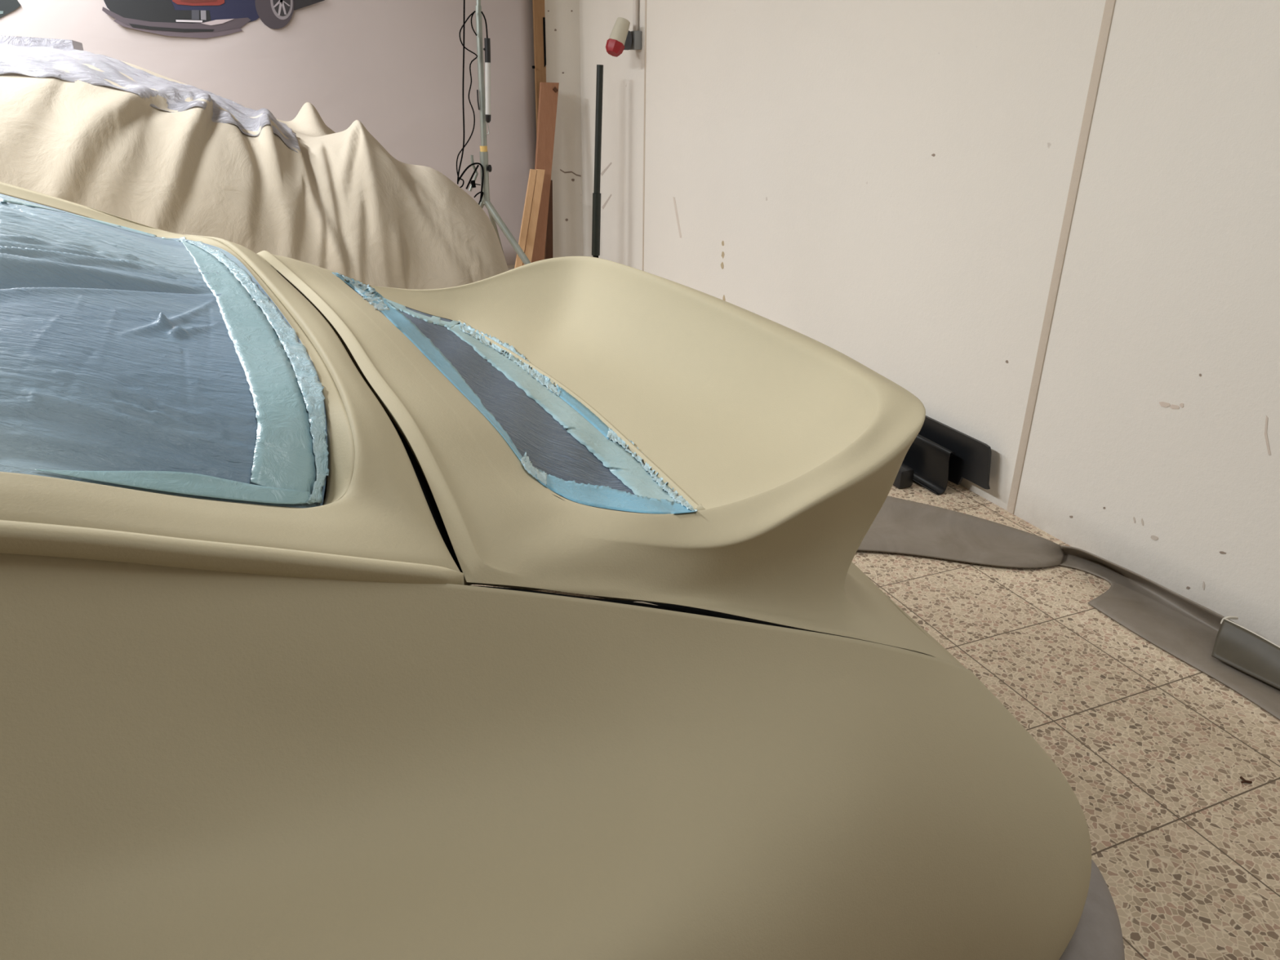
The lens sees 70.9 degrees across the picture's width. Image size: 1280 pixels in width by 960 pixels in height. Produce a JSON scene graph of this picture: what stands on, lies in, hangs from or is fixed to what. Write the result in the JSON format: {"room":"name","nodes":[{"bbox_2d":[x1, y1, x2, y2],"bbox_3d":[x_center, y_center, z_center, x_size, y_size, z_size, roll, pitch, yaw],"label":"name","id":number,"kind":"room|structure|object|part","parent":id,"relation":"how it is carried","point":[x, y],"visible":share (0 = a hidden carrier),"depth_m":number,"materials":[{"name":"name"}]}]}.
{"room":"car workshop garage","nodes":[
{"label":"car workshop garage","id":0,"kind":"room"},
{"bbox_2d":[507,0,582,270],"bbox_3d":[-3.307,-2.207,4.614,6.310,2.720,0.121,-9,26,-21],"label":"wall","id":1,"kind":"structure","parent":0,"point":[562,16],"depth_m":5.82,"materials":[{"name":"paint"}]},
{"bbox_2d":[0,0,536,265],"bbox_3d":[-3.128,-2.172,4.578,5.403,2.450,0.029,-9,26,-21],"label":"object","id":2,"kind":"structure","parent":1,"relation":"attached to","point":[394,68],"depth_m":5.18,"materials":[{"name":"grey"}]},
{"bbox_2d":[471,480,1279,959],"bbox_3d":[-1.549,0.791,1.385,6.310,0.100,8.940,-9,26,-21],"label":"floor","id":3,"kind":"structure","parent":0,"point":[1153,750],"depth_m":1.89,"materials":[{"name":"tile"}]},
{"bbox_2d":[0,56,508,289],"bbox_3d":[-1.407,-0.846,3.265,1.712,1.328,1.839,-9,26,-21],"label":"cover","id":4,"kind":"object","parent":3,"relation":"on","point":[341,203],"visible":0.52,"depth_m":2.54,"materials":[{"name":"fabric"}]},
{"bbox_2d":[0,35,300,152],"bbox_3d":[-1.696,-1.206,2.812,1.103,0.361,1.014,-9,26,-21],"label":"plastic sheet","id":5,"kind":"object","parent":4,"relation":"on","point":[60,53],"visible":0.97,"depth_m":2.54,"materials":[{"name":"white plastic"}]},
{"bbox_2d":[468,0,530,265],"bbox_3d":[-0.915,-2.051,5.031,0.672,2.134,0.875,-9,26,-21],"label":"tripod stand","id":6,"kind":"object","parent":3,"relation":"on","point":[495,217],"visible":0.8,"depth_m":4.97,"materials":[{"name":"grey metal"}]},
{"bbox_2d":[457,0,465,184],"bbox_3d":[-0.930,-2.052,4.672,0.115,0.977,0.008,-9,26,-21],"label":"power cable","id":7,"kind":"object","parent":6,"relation":"hanging from","point":[464,0],"visible":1,"depth_m":4.69,"materials":[{"name":"black rubber"}]},
{"bbox_2d":[456,10,484,204],"bbox_3d":[-0.928,-1.961,4.835,0.160,1.009,0.027,-9,26,-21],"label":"coiled cable","id":8,"kind":"object","parent":6,"relation":"hanging from","point":[473,182],"visible":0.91,"depth_m":4.92,"materials":[{"name":"black rubber"}]},
{"bbox_2d":[480,11,490,135],"bbox_3d":[-0.813,-2.159,4.786,0.049,0.601,0.031,-9,26,-21],"label":"lamp","id":9,"kind":"object","parent":6,"relation":"hanging from","point":[486,41],"visible":1,"depth_m":4.78,"materials":[{"name":"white plastic"}]},
{"bbox_3d":[-0.812,-2.376,4.688,0.030,0.125,0.008,-9,26,-21],"label":"cord","id":10,"kind":"part","parent":9,"relation":"part of","materials":[{"name":"black rubber"}]},
{"bbox_3d":[-0.808,-2.267,4.740,0.040,0.117,0.031,-9,26,-21],"label":"handle","id":11,"kind":"part","parent":9,"relation":"part of","materials":[{"name":"black plastic"}]},
{"bbox_3d":[-0.838,-1.734,4.996,0.030,0.038,0.052,-9,26,-21],"label":"knob","id":12,"kind":"part","parent":6,"relation":"part of","materials":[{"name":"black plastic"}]},
{"bbox_2d":[514,168,537,268],"bbox_3d":[-0.724,-1.523,5.564,0.040,0.748,0.308,14,27,27],"label":"wooden strip","id":13,"kind":"object","parent":3,"relation":"on","point":[527,206],"visible":0.64,"depth_m":5.54,"materials":[{"name":"brown wood"}]},
{"bbox_2d":[522,168,545,265],"bbox_3d":[-0.680,-1.534,5.592,0.046,0.747,0.296,15,28,29],"label":"wooden strip","id":14,"kind":"object","parent":3,"relation":"on","point":[529,246],"visible":0.64,"depth_m":5.57,"materials":[{"name":"brown wood"}]},
{"bbox_2d":[532,0,546,251],"bbox_3d":[-0.624,-2.246,5.658,0.100,1.744,0.058,-9,26,-21],"label":"batten","id":15,"kind":"object","parent":3,"relation":"on","point":[539,15],"visible":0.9,"depth_m":5.48,"materials":[{"name":"brown wood"}]},
{"bbox_2d":[531,82,559,262],"bbox_3d":[-0.621,-1.830,5.658,0.105,1.236,0.396,11,26,22],"label":"plank","id":16,"kind":"object","parent":3,"relation":"on","point":[548,91],"visible":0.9,"depth_m":5.59,"materials":[{"name":"brown wood"}]},
{"bbox_2d":[0,181,1091,959],"bbox_3d":[-1.508,0.278,0.829,4.437,1.289,1.851,-11,27,-25],"label":"car","id":17,"kind":"object","parent":3,"relation":"on","point":[260,698],"visible":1,"depth_m":0.80,"materials":[{"name":"brown"}]},
{"bbox_3d":[-0.782,-0.216,1.000,0.814,0.390,1.295,-11,27,-25],"label":"roof frame","id":18,"kind":"part","parent":17,"relation":"part of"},
{"bbox_3d":[-0.351,0.051,0.596,0.495,0.216,0.026,-15,28,-31],"label":"drip rail","id":19,"kind":"part","parent":17,"relation":"part of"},
{"bbox_3d":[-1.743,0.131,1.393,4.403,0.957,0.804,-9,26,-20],"label":"quarter panel","id":20,"kind":"part","parent":17,"relation":"part of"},
{"bbox_3d":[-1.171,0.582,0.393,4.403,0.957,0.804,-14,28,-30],"label":"quarter panel","id":21,"kind":"part","parent":17,"relation":"part of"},
{"bbox_3d":[-0.012,-0.008,1.557,1.050,0.743,1.224,-11,27,-25],"label":"engine lid","id":22,"kind":"part","parent":17,"relation":"part of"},
{"bbox_2d":[544,179,552,259],"bbox_3d":[-0.586,-1.592,5.824,0.056,0.668,0.146,10,26,21],"label":"board","id":23,"kind":"object","parent":3,"relation":"on","point":[548,242],"visible":0.43,"depth_m":5.82,"materials":[{"name":"brown wood"}]},
{"bbox_2d":[591,64,603,257],"bbox_3d":[-0.271,-1.663,5.178,0.118,1.328,0.118,10,26,20],"label":"pole","id":24,"kind":"object","parent":3,"relation":"on","point":[596,219],"visible":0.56,"depth_m":5.12,"materials":[{"name":"black metal"}]},
{"bbox_2d":[893,462,914,488],"bbox_3d":[0.796,-0.099,3.233,0.060,0.070,0.520,-9,26,-21],"label":"block","id":25,"kind":"object","parent":3,"relation":"on","point":[904,477],"visible":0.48,"depth_m":3.02,"materials":[{"name":"black plastic"}]},
{"bbox_2d":[902,434,955,495],"bbox_3d":[0.792,-0.228,3.423,0.056,0.152,1.100,-9,26,-21],"label":"channel","id":26,"kind":"object","parent":3,"relation":"on","point":[929,460],"visible":0.22,"depth_m":3.04,"materials":[{"name":"black plastic"}]},
{"bbox_2d":[918,415,991,489],"bbox_3d":[0.977,-0.134,3.177,0.011,0.219,0.733,-9,26,-21],"label":"board","id":27,"kind":"object","parent":3,"relation":"on","point":[971,459],"visible":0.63,"depth_m":2.96,"materials":[{"name":"black plastic"}]},
{"bbox_2d":[857,495,1064,568],"bbox_3d":[0.810,0.162,2.588,0.761,0.109,0.317,12,26,24],"label":"trim panel","id":28,"kind":"object","parent":3,"relation":"on","point":[900,526],"visible":0.77,"depth_m":2.62,"materials":[{"name":"grey plastic"}]},
{"bbox_2d":[1058,858,1124,959],"bbox_3d":[0.598,0.716,1.324,0.207,0.137,0.476,10,26,21],"label":"shell","id":29,"kind":"object","parent":3,"relation":"on","point":[1098,935],"visible":0.39,"depth_m":1.31,"materials":[{"name":"grey plastic"}]},
{"bbox_2d":[1057,545,1279,719],"bbox_3d":[1.354,0.352,2.199,0.211,0.090,0.878,-9,26,-21],"label":"panel","id":30,"kind":"object","parent":3,"relation":"on","point":[1181,627],"depth_m":2.22,"materials":[{"name":"grey metal"}]},
{"bbox_3d":[1.443,0.421,2.023,0.104,0.070,0.325,-9,26,-21],"label":"folded bracket","id":31,"kind":"part","parent":30,"relation":"part of","materials":[{"name":"grey metal"}]},
{"bbox_2d":[1240,776,1252,783],"bbox_3d":[1.191,0.591,1.768,0.020,0.005,0.016,2,24,4],"label":"splinter","id":32,"kind":"object","parent":3,"relation":"on","point":[1242,778],"visible":1,"depth_m":1.76,"materials":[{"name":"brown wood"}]},
{"bbox_2d":[579,0,1279,646],"bbox_3d":[1.423,-0.982,1.972,0.121,2.720,8.940,-9,26,-21],"label":"wall","id":33,"kind":"structure","parent":0,"point":[885,184],"depth_m":2.69,"materials":[{"name":"paint"}]},
{"bbox_2d":[605,17,641,57],"bbox_3d":[-0.092,-2.368,4.805,0.204,0.191,0.144,-9,26,-21],"label":"wall socket","id":34,"kind":"object","parent":33,"relation":"attached to","point":[620,38],"visible":1,"depth_m":4.76,"materials":[{"name":"grey plastic"}]},
{"bbox_2d":[632,0,638,31],"bbox_3d":[-0.019,-2.973,4.596,0.028,1.221,0.028,-9,26,-21],"label":"conduit pipe","id":35,"kind":"object","parent":33,"relation":"attached to","point":[635,2],"visible":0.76,"depth_m":4.80,"materials":[{"name":"beige plastic"}]},
{"bbox_2d":[642,0,646,271],"bbox_3d":[0.033,-2.265,4.825,0.014,2.720,0.015,-9,26,-21],"label":"trim","id":36,"kind":"structure","parent":33,"relation":"attached to","point":[645,53],"depth_m":4.98,"materials":[{"name":"beige"}]},
{"bbox_2d":[1006,0,1115,514],"bbox_3d":[1.200,-1.139,2.319,0.014,2.720,0.029,-9,26,-21],"label":"trim","id":37,"kind":"structure","parent":33,"relation":"attached to","point":[1109,6],"depth_m":2.52,"materials":[{"name":"beige"}]}
]}

